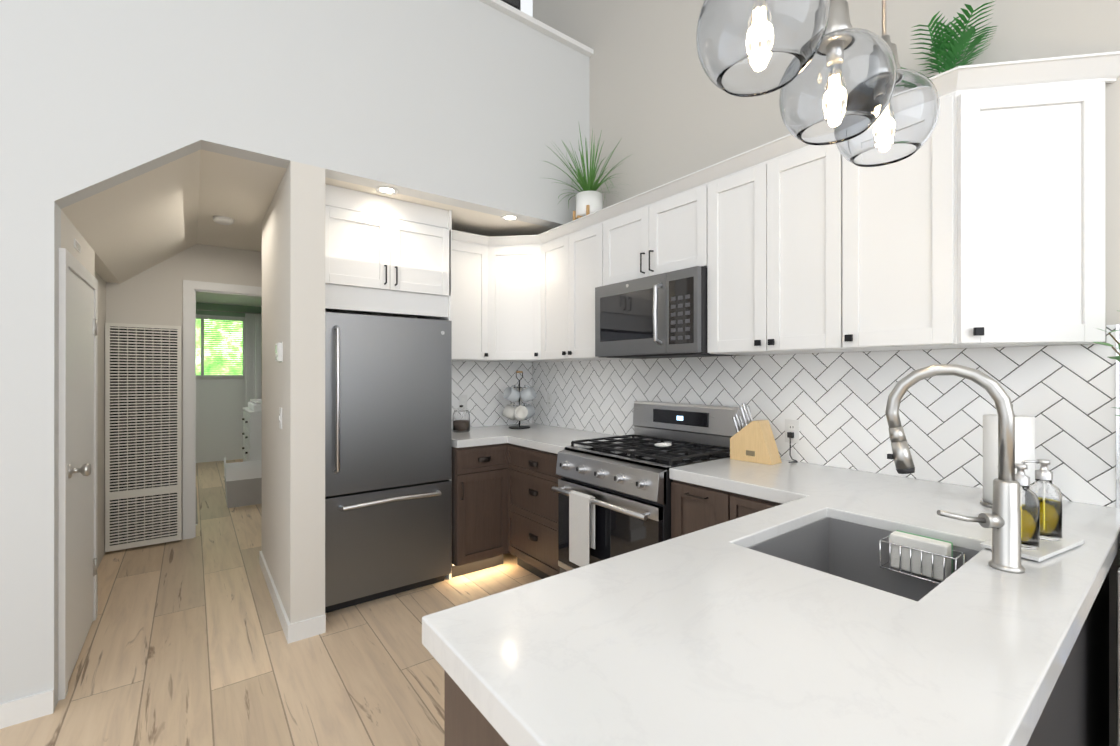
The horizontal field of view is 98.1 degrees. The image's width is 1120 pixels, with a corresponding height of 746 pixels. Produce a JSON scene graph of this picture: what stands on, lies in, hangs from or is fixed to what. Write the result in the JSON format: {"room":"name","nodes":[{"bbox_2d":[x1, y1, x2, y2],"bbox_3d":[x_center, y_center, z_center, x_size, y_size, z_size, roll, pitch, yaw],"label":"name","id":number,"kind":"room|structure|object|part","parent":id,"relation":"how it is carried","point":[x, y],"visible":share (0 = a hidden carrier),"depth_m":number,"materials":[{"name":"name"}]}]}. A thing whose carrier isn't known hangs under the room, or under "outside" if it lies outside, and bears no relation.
{"room":"kitchen","nodes":[
{"label":"kitchen","id":0,"kind":"room"},
{"bbox_2d":[61,210,105,568],"bbox_3d":[-2.801,-0.004,2.809,0.200,2.700,2.110,0,0,-37],"label":"wall","id":1,"kind":"structure","parent":0,"point":[85,256],"depth_m":3.41,"materials":[{"name":"white paint"}]},
{"bbox_2d":[74,238,80,252],"bbox_3d":[-2.293,-0.604,2.310,0.006,0.040,0.140,0,0,-37],"label":"sign plate","id":2,"kind":"object","parent":1,"relation":"attached to","point":[77,245],"visible":1,"depth_m":2.30,"materials":[{"name":"white"}]},
{"bbox_2d":[58,248,97,700],"bbox_3d":[-2.311,0.416,2.345,0.020,1.860,0.860,0,0,-37],"label":"door frame","id":3,"kind":"structure","parent":1,"relation":"attached to","point":[68,260],"depth_m":2.01,"materials":[{"name":"white wood"}]},
{"bbox_2d":[68,269,96,681],"bbox_3d":[-2.289,0.442,2.370,0.078,1.787,0.747,0,0,-37],"label":"closet door","id":4,"kind":"structure","parent":1,"relation":"in","point":[82,560],"depth_m":2.32,"materials":[{"name":"painted wood"},{"name":"brushed nickel"}]},
{"bbox_2d":[61,150,285,282],"bbox_3d":[-2.163,-1.019,3.293,1.560,0.670,2.110,0,0,-37],"label":"ceiling","id":5,"kind":"structure","parent":0,"point":[131,228],"depth_m":2.80,"materials":[{"name":"white paint"}]},
{"bbox_2d":[213,216,233,224],"bbox_3d":[-2.316,-1.047,3.346,0.124,0.032,0.124,0,0,-37],"label":"smoke detector","id":6,"kind":"object","parent":5,"relation":"attached to","point":[222,220],"visible":1,"depth_m":3.31,"materials":[{"name":"white plastic"}]},
{"bbox_2d":[106,244,261,538],"bbox_3d":[-2.836,-0.003,4.181,1.800,2.700,0.120,0,0,-37],"label":"wall","id":7,"kind":"structure","parent":0,"point":[153,295],"depth_m":3.91,"materials":[{"name":"white paint"}]},
{"bbox_2d":[105,323,181,551],"bbox_3d":[-3.214,0.477,3.764,0.445,1.700,0.082,0,0,-37],"label":"air vent","id":8,"kind":"object","parent":7,"relation":"in","point":[143,362],"visible":1,"depth_m":3.73,"materials":[{"name":"white metal"}]},
{"bbox_2d":[183,280,261,539],"bbox_3d":[-2.727,0.297,4.252,0.900,2.100,0.138,0,0,-37],"label":"door frame","id":9,"kind":"structure","parent":7,"relation":"attached to","point":[191,289],"depth_m":3.96,"materials":[{"name":"white"}]},
{"bbox_2d":[196,302,261,375],"bbox_3d":[-5.673,0.144,7.213,2.340,2.410,0.120,0,0,-37],"label":"wall","id":10,"kind":"structure","parent":0,"point":[225,307],"depth_m":7.53,"materials":[{"name":"white paint"}]},
{"bbox_2d":[196,314,244,378],"bbox_3d":[-5.402,-0.396,7.344,1.190,0.970,0.120,0,0,-37],"label":"bedroom window","id":11,"kind":"structure","parent":10,"relation":"in","point":[202,332],"depth_m":7.47,"materials":[{"name":"white"}]},
{"bbox_2d":[196,309,261,406],"bbox_3d":[-5.296,0.025,7.286,1.530,1.948,0.040,0,0,-37],"label":"curtain","id":12,"kind":"object","parent":10,"relation":"hanging from","point":[253,324],"visible":0.6,"depth_m":7.64,"materials":[{"name":"grey fabric"}]},
{"bbox_2d":[196,376,261,462],"bbox_3d":[-5.638,0.699,7.141,2.310,1.300,0.032,0,0,-37],"label":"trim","id":13,"kind":"structure","parent":10,"relation":"attached to","point":[220,403],"depth_m":7.45,"materials":[{"name":"white paint"}]},
{"bbox_2d":[196,293,261,306],"bbox_3d":[-4.459,-1.207,5.619,2.590,0.290,4.130,0,0,-37],"label":"ceiling","id":14,"kind":"structure","parent":0,"point":[226,300],"depth_m":7.11,"materials":[{"name":"white paint"}]},
{"bbox_2d":[0,459,540,745],"bbox_3d":[-2.101,1.396,2.630,5.500,0.100,12.700,0,0,-37],"label":"floor","id":15,"kind":"structure","parent":0,"point":[185,643],"depth_m":2.28,"materials":[{"name":"brown wood"}]},
{"bbox_2d":[196,490,197,524],"bbox_3d":[-4.139,1.341,4.724,0.980,0.014,1.780,0,0,-37],"label":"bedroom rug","id":16,"kind":"object","parent":15,"relation":"on","point":[196,509],"depth_m":4.67,"materials":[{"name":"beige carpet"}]},
{"bbox_2d":[224,457,261,507],"bbox_3d":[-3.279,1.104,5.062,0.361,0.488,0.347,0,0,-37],"label":"bed","id":17,"kind":"object","parent":15,"relation":"on","point":[243,483],"visible":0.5,"depth_m":4.93,"materials":[{"name":"grey fabric"}]},
{"bbox_2d":[242,407,261,461],"bbox_3d":[-3.619,0.896,5.996,0.475,0.905,0.930,0,0,-37],"label":"dresser","id":18,"kind":"object","parent":15,"relation":"on","point":[252,435],"visible":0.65,"depth_m":5.57,"materials":[{"name":"white wood"}]},
{"bbox_2d":[248,399,261,410],"bbox_3d":[-3.575,0.386,5.967,0.380,0.115,0.700,0,0,-37],"label":"changing pad","id":19,"kind":"object","parent":18,"relation":"on","point":[254,404],"visible":0.46,"depth_m":5.63,"materials":[{"name":"white fabric"}]},
{"bbox_2d":[325,312,451,612],"bbox_3d":[-1.158,0.504,3.096,0.755,1.685,0.684,0,0,-37],"label":"refrigerator","id":20,"kind":"object","parent":15,"relation":"on","point":[388,419],"visible":0.81,"depth_m":2.86,"materials":[{"name":"grey metal"}]},
{"bbox_2d":[452,444,499,577],"bbox_3d":[-0.695,0.915,3.487,0.392,0.864,0.627,0,0,-37],"label":"base cabinet","id":21,"kind":"object","parent":15,"relation":"on","point":[476,469],"depth_m":3.21,"materials":[{"name":"brown wood"}]},
{"bbox_2d":[452,427,505,447],"bbox_3d":[-0.709,0.458,3.471,0.348,0.050,0.636,0,0,-37],"label":"countertop","id":22,"kind":"structure","parent":21,"relation":"on","point":[477,436],"depth_m":3.28,"materials":[{"name":"stone"}]},
{"bbox_2d":[452,405,469,432],"bbox_3d":[-0.728,0.334,3.583,0.128,0.196,0.128,0,0,-37],"label":"jar","id":23,"kind":"object","parent":22,"relation":"on","point":[461,419],"visible":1,"depth_m":3.53,"materials":[{"name":"clear glass"}]},
{"bbox_2d":[500,443,561,578],"bbox_3d":[0.063,0.914,3.270,0.670,0.864,0.675,0,0,-37],"label":"base cabinet","id":24,"kind":"object","parent":15,"relation":"on","point":[504,498],"depth_m":3.15,"materials":[{"name":"brown wood"}]},
{"bbox_2d":[484,423,631,453],"bbox_3d":[-0.113,0.458,3.515,0.657,0.050,1.284,0,0,-37],"label":"countertop","id":25,"kind":"structure","parent":24,"relation":"on","point":[552,439],"depth_m":3.33,"materials":[{"name":"stone"}]},
{"bbox_2d":[502,371,536,428],"bbox_3d":[-0.321,0.208,3.841,0.273,0.448,0.268,0,0,-37],"label":"mug tree","id":26,"kind":"object","parent":25,"relation":"on","point":[519,394],"visible":1,"depth_m":3.81,"materials":[{"name":"black metal"}]},
{"bbox_2d":[551,401,744,572],"bbox_3d":[0.457,0.753,2.661,0.757,1.145,0.756,0,0,-37],"label":"gas range","id":27,"kind":"object","parent":15,"relation":"on","point":[614,497],"visible":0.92,"depth_m":2.52,"materials":[{"name":"silver metal"}]},
{"bbox_2d":[569,490,594,566],"bbox_3d":[0.114,0.809,2.522,0.042,0.374,0.164,0,0,-37],"label":"dish towel","id":28,"kind":"object","parent":27,"relation":"hanging from","point":[581,506],"depth_m":2.50,"materials":[{"name":"white fabric"}]},
{"bbox_2d":[654,442,671,446],"bbox_3d":[0.568,0.387,2.618,0.178,0.014,0.111,0,0,-37],"label":"spoon rest","id":29,"kind":"object","parent":27,"relation":"on","point":[666,444],"visible":1,"depth_m":2.63,"materials":[{"name":"white ceramic"}]},
{"bbox_2d":[671,480,711,538],"bbox_3d":[0.860,0.914,2.254,0.627,0.864,0.364,0,0,-37],"label":"base cabinet","id":30,"kind":"object","parent":15,"relation":"on","point":[691,504],"depth_m":2.13,"materials":[{"name":"brown wood"}]},
{"bbox_2d":[669,457,859,498],"bbox_3d":[0.920,0.457,2.151,0.657,0.050,0.607,0,0,-37],"label":"countertop","id":31,"kind":"structure","parent":30,"relation":"on","point":[756,480],"depth_m":2.07,"materials":[{"name":"stone"}]},
{"bbox_2d":[730,403,781,464],"bbox_3d":[0.958,0.290,2.388,0.101,0.282,0.218,0,0,-41],"label":"knife block","id":32,"kind":"object","parent":31,"relation":"on","point":[751,440],"visible":1,"depth_m":2.35,"materials":[{"name":"brown wood"}]},
{"bbox_2d":[712,488,780,525],"bbox_3d":[1.024,0.914,2.038,0.627,0.864,0.422,0,0,-37],"label":"base cabinet","id":33,"kind":"object","parent":15,"relation":"on","point":[726,506],"depth_m":1.96,"materials":[{"name":"brown wood"}]},
{"bbox_2d":[444,571,1108,745],"bbox_3d":[0.788,0.913,1.206,2.009,0.864,0.630,0,0,-37],"label":"base cabinet","id":34,"kind":"object","parent":15,"relation":"on","point":[1075,711],"depth_m":1.13,"materials":[{"name":"brown wood"}]},
{"bbox_2d":[422,471,1119,745],"bbox_3d":[0.776,0.456,1.199,2.037,0.050,0.704,0,0,-37],"label":"countertop","id":35,"kind":"structure","parent":34,"relation":"on","point":[721,634],"depth_m":0.79,"materials":[{"name":"stone"}]},
{"bbox_2d":[747,517,979,600],"bbox_3d":[0.766,0.587,1.239,0.594,0.257,0.464,0,0,-37],"label":"sink basin","id":36,"kind":"object","parent":35,"relation":"in","point":[844,549],"visible":0.02,"depth_m":1.45,"materials":[{"name":"silver metal"}]},
{"bbox_2d":[879,535,964,583],"bbox_3d":[0.978,0.504,1.319,0.074,0.083,0.174,0,0,-37],"label":"sink caddy","id":37,"kind":"object","parent":36,"relation":"hanging from","point":[911,573],"visible":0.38,"depth_m":1.30,"materials":[{"name":"silver metal"}]},
{"bbox_2d":[890,530,952,580],"bbox_3d":[0.978,0.493,1.318,0.053,0.094,0.130,0,0,-37],"label":"sponge","id":38,"kind":"object","parent":37,"relation":"in","point":[929,544],"visible":0.73,"depth_m":1.30,"materials":[{"name":"white"}]},
{"bbox_2d":[885,364,1024,573],"bbox_3d":[0.892,0.205,1.121,0.154,0.452,0.249,0,0,-37],"label":"faucet","id":39,"kind":"object","parent":35,"relation":"on","point":[1002,520],"visible":1,"depth_m":1.07,"materials":[{"name":"silver metal"}]},
{"bbox_2d":[980,404,1034,507],"bbox_3d":[1.442,0.262,1.564,0.140,0.337,0.140,0,0,-37],"label":"paper towel roll","id":40,"kind":"object","parent":35,"relation":"on","point":[1024,438],"visible":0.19,"depth_m":1.54,"materials":[{"name":"white paper"},{"name":"brushed nickel"}]},
{"bbox_2d":[980,535,1083,561],"bbox_3d":[1.173,0.424,1.207,0.260,0.012,0.110,0,0,-27],"label":"soap tray","id":41,"kind":"object","parent":35,"relation":"on","point":[1046,550],"visible":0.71,"depth_m":1.17,"materials":[{"name":"ceramic"}]},
{"bbox_2d":[997,463,1039,549],"bbox_3d":[1.114,0.319,1.179,0.066,0.198,0.071,0,0,-37],"label":"soap dispenser","id":42,"kind":"object","parent":41,"relation":"on","point":[1030,517],"visible":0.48,"depth_m":1.15,"materials":[{"name":"clear glass"}]},
{"bbox_2d":[1021,459,1061,540],"bbox_3d":[1.230,0.319,1.239,0.066,0.198,0.071,0,0,-37],"label":"soap dispenser","id":43,"kind":"object","parent":41,"relation":"on","point":[1044,488],"visible":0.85,"depth_m":1.21,"materials":[{"name":"clear glass"}]},
{"bbox_2d":[1117,565,1119,745],"bbox_3d":[1.751,0.914,1.110,0.585,0.862,0.595,0,0,-37],"label":"wine fridge","id":44,"kind":"object","parent":15,"relation":"on","point":[1118,657],"visible":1,"depth_m":1.19,"materials":[{"name":"black"}]},
{"bbox_2d":[262,161,324,623],"bbox_3d":[-1.667,0.141,2.985,0.160,2.410,1.260,0,0,-37],"label":"wall","id":45,"kind":"structure","parent":0,"point":[293,388],"depth_m":2.51,"materials":[{"name":"white paint"}]},
{"bbox_2d":[259,551,292,643],"bbox_3d":[-1.731,1.301,2.927,0.013,0.090,1.273,0,0,-37],"label":"baseboard","id":46,"kind":"structure","parent":45,"relation":"attached to","point":[287,628],"depth_m":2.74,"materials":[{"name":"white"}]},
{"bbox_2d":[275,342,282,361],"bbox_3d":[-1.547,-0.114,2.674,0.024,0.110,0.110,0,0,-37],"label":"thermostat","id":47,"kind":"object","parent":45,"relation":"attached to","point":[278,352],"visible":1,"depth_m":2.64,"materials":[{"name":"white plastic"}]},
{"bbox_2d":[279,407,281,428],"bbox_3d":[-1.542,0.248,2.677,0.012,0.115,0.070,0,0,-37],"label":"hall light switch","id":48,"kind":"object","parent":45,"relation":"attached to","point":[280,417],"visible":1,"depth_m":2.67,"materials":[{"name":"white plastic"}]},
{"bbox_2d":[0,0,589,709],"bbox_3d":[-1.888,-0.504,2.102,5.200,3.700,0.120,0,0,-37],"label":"wall","id":49,"kind":"structure","parent":0,"point":[476,106],"depth_m":2.25,"materials":[{"name":"white paint"}]},
{"bbox_2d":[0,689,53,728],"bbox_3d":[-2.964,1.300,1.202,2.400,0.090,0.013,0,0,-37],"label":"baseboard","id":50,"kind":"structure","parent":49,"relation":"attached to","point":[25,709],"depth_m":1.88,"materials":[{"name":"white"}]},
{"bbox_2d":[479,0,593,56],"bbox_3d":[-1.884,-2.327,2.097,5.200,0.125,0.195,0,0,-37],"label":"trim","id":51,"kind":"structure","parent":49,"relation":"attached to","point":[527,19],"depth_m":3.31,"materials":[{"name":"white"}]},
{"bbox_2d":[501,0,520,10],"bbox_3d":[-0.512,-2.614,3.152,0.500,0.450,0.192,0,0,-37],"label":"speaker","id":52,"kind":"object","parent":51,"relation":"on","point":[516,4],"visible":0.04,"depth_m":3.18},
{"bbox_2d":[325,309,510,426],"bbox_3d":[-0.948,0.142,3.767,1.930,2.410,0.120,0,0,-37],"label":"wall","id":53,"kind":"structure","parent":0,"point":[369,313],"depth_m":3.41,"materials":[{"name":"white paint"}]},
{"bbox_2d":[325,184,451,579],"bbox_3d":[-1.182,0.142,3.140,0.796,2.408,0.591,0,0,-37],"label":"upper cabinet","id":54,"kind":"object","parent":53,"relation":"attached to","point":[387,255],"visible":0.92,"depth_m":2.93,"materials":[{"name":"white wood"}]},
{"bbox_2d":[452,230,483,361],"bbox_3d":[-0.752,-0.542,3.597,0.429,0.898,0.384,0,0,-37],"label":"upper cabinet","id":55,"kind":"object","parent":53,"relation":"attached to","point":[467,248],"depth_m":3.48,"materials":[{"name":"white wood"}]},
{"bbox_2d":[452,361,531,426],"bbox_3d":[-0.643,0.171,3.915,0.990,0.524,0.007,0,0,-37],"label":"tile backsplash","id":56,"kind":"structure","parent":53,"relation":"attached to","point":[484,384],"depth_m":3.95,"materials":[{"name":"white tile"}]},
{"bbox_2d":[459,395,466,407],"bbox_3d":[-0.761,0.229,3.818,0.070,0.115,0.005,0,0,-37],"label":"outlet","id":57,"kind":"object","parent":56,"relation":"attached to","point":[463,400],"visible":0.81,"depth_m":3.82,"materials":[{"name":"white plastic"}]},
{"bbox_2d":[325,177,552,236],"bbox_3d":[-0.803,-1.208,3.477,1.810,0.290,0.760,0,0,-37],"label":"ceiling","id":58,"kind":"structure","parent":0,"point":[475,222],"depth_m":3.39,"materials":[{"name":"white paint"}]},
{"bbox_2d":[376,186,397,194],"bbox_3d":[-1.007,-1.062,2.827,0.124,0.004,0.124,0,0,-37],"label":"recessed light","id":59,"kind":"object","parent":58,"relation":"in","point":[386,190],"visible":1,"depth_m":2.83,"materials":[{"name":"white"}]},
{"bbox_2d":[501,215,518,220],"bbox_3d":[-0.342,-1.062,3.324,0.124,0.004,0.124,0,0,-37],"label":"recessed light","id":60,"kind":"object","parent":58,"relation":"in","point":[509,217],"visible":1,"depth_m":3.32,"materials":[{"name":"white plastic"}]},
{"bbox_2d":[533,0,1119,745],"bbox_3d":[1.772,-1.155,1.677,0.120,5.000,6.500,0,0,-37],"label":"wall","id":61,"kind":"structure","parent":0,"point":[665,108],"depth_m":2.81,"materials":[{"name":"white paint"}]},
{"bbox_2d":[484,234,539,361],"bbox_3d":[-0.305,-0.542,3.752,0.677,0.898,0.677,0,0,-37],"label":"upper cabinet","id":62,"kind":"object","parent":61,"relation":"attached to","point":[511,263],"depth_m":3.55,"materials":[{"name":"white wood"}]},
{"bbox_2d":[540,208,632,361],"bbox_3d":[0.170,-0.543,3.368,0.384,0.898,0.712,0,0,-37],"label":"upper cabinet","id":63,"kind":"object","parent":61,"relation":"attached to","point":[571,253],"depth_m":3.24,"materials":[{"name":"white wood"}]},
{"bbox_2d":[545,127,631,219],"bbox_3d":[0.182,-1.328,3.172,0.569,0.673,0.638,0,0,-37],"label":"potted plant","id":64,"kind":"object","parent":63,"relation":"on","point":[589,198],"visible":0.85,"depth_m":3.23,"materials":[{"name":"green plant"}]},
{"bbox_2d":[604,167,707,285],"bbox_3d":[0.629,-0.758,2.793,0.347,0.468,0.760,0,0,-37],"label":"upper cabinet","id":65,"kind":"object","parent":61,"relation":"attached to","point":[663,229],"depth_m":2.63,"materials":[{"name":"white wood"}]},
{"bbox_2d":[595,266,731,358],"bbox_3d":[0.580,-0.306,2.755,0.464,0.428,0.754,0,0,-37],"label":"over-the-range microwave","id":66,"kind":"object","parent":65,"relation":"attached to","point":[663,315],"visible":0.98,"depth_m":2.56,"materials":[{"name":"black"}]},
{"bbox_2d":[707,134,819,354],"bbox_3d":[1.064,-0.543,2.219,0.347,0.898,0.680,0,0,-37],"label":"upper cabinet","id":67,"kind":"object","parent":61,"relation":"attached to","point":[763,269],"depth_m":2.14,"materials":[{"name":"white wood"}]},
{"bbox_2d":[532,324,1119,507],"bbox_3d":[0.770,0.139,2.886,0.010,0.586,3.355,0,0,-37],"label":"tile backsplash","id":68,"kind":"structure","parent":61,"relation":"attached to","point":[1067,397],"depth_m":2.07,"materials":[{"name":"white tile"}]},
{"bbox_2d":[547,393,551,407],"bbox_3d":[-0.086,0.227,4.007,0.005,0.114,0.070,0,0,-37],"label":"outlet","id":69,"kind":"object","parent":68,"relation":"attached to","point":[549,400],"visible":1,"depth_m":4.00,"materials":[{"name":"white plastic"}]},
{"bbox_2d":[785,419,798,462],"bbox_3d":[1.114,0.329,2.361,0.081,0.200,0.083,0,0,-37],"label":"outlet","id":70,"kind":"object","parent":68,"relation":"attached to","point":[791,431],"visible":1,"depth_m":2.38,"materials":[{"name":"white plastic"}]},
{"bbox_2d":[820,64,988,352],"bbox_3d":[1.338,-0.544,1.857,0.347,0.898,0.468,0,0,-37],"label":"upper cabinet","id":71,"kind":"object","parent":61,"relation":"attached to","point":[976,219],"depth_m":1.72,"materials":[{"name":"white wood"}]},
{"bbox_2d":[900,1,995,77],"bbox_3d":[1.391,-1.150,1.823,0.282,0.314,0.400,0,0,-37],"label":"fern","id":72,"kind":"object","parent":71,"relation":"on","point":[942,45],"visible":0.56,"depth_m":1.75,"materials":[{"name":"green plant"}]},
{"bbox_2d":[980,52,1115,346],"bbox_3d":[1.521,-0.544,1.616,0.347,0.898,0.373,0,0,-37],"label":"upper cabinet","id":73,"kind":"object","parent":61,"relation":"attached to","point":[1042,120],"depth_m":1.57,"materials":[{"name":"white wood"}]},
{"bbox_2d":[1094,328,1119,415],"bbox_3d":[1.691,0.134,1.353,0.233,0.697,0.293,0,0,-37],"label":"eucalyptus","id":74,"kind":"object","parent":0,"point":[1113,348],"visible":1,"depth_m":1.42,"materials":[{"name":"green plant"}]},
{"bbox_3d":[-1.122,-3.705,1.192,5.320,0.100,9.220,0,0,-37],"label":"ceiling","id":75,"kind":"structure","parent":0,"visible":0},
{"bbox_2d":[696,0,939,166],"bbox_3d":[0.595,-2.093,1.062,1.000,3.125,0.224,0,0,-37],"label":"pendant light fixture","id":76,"kind":"object","parent":75,"relation":"hanging from","point":[858,97],"visible":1,"depth_m":0.98,"materials":[{"name":"clear glass"}]},
{"bbox_3d":[0.364,-0.620,0.885,0.048,0.140,0.048,0,0,-37],"label":"bulb","id":77,"kind":"part","parent":76,"relation":"part of","materials":[{"name":"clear glass"}]},
{"bbox_3d":[0.364,-2.078,0.886,0.224,3.075,0.224,0,0,-37],"label":"globe","id":78,"kind":"part","parent":76,"relation":"part of","materials":[{"name":"clear glass"}]},
{"bbox_3d":[0.603,-0.609,1.066,0.048,0.140,0.048,0,0,-37],"label":"bulb","id":79,"kind":"part","parent":76,"relation":"part of","materials":[{"name":"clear glass"}]},
{"bbox_3d":[0.603,-2.073,1.067,0.224,3.085,0.224,0,0,-37],"label":"globe","id":80,"kind":"part","parent":76,"relation":"part of","materials":[{"name":"clear glass"}]},
{"bbox_3d":[0.822,-0.629,1.232,0.048,0.140,0.048,0,0,-37],"label":"bulb","id":81,"kind":"part","parent":76,"relation":"part of","materials":[{"name":"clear glass"}]},
{"bbox_3d":[0.822,-2.083,1.234,0.224,3.065,0.224,0,0,-37],"label":"globe","id":82,"kind":"part","parent":76,"relation":"part of","materials":[{"name":"clear glass"}]}
]}

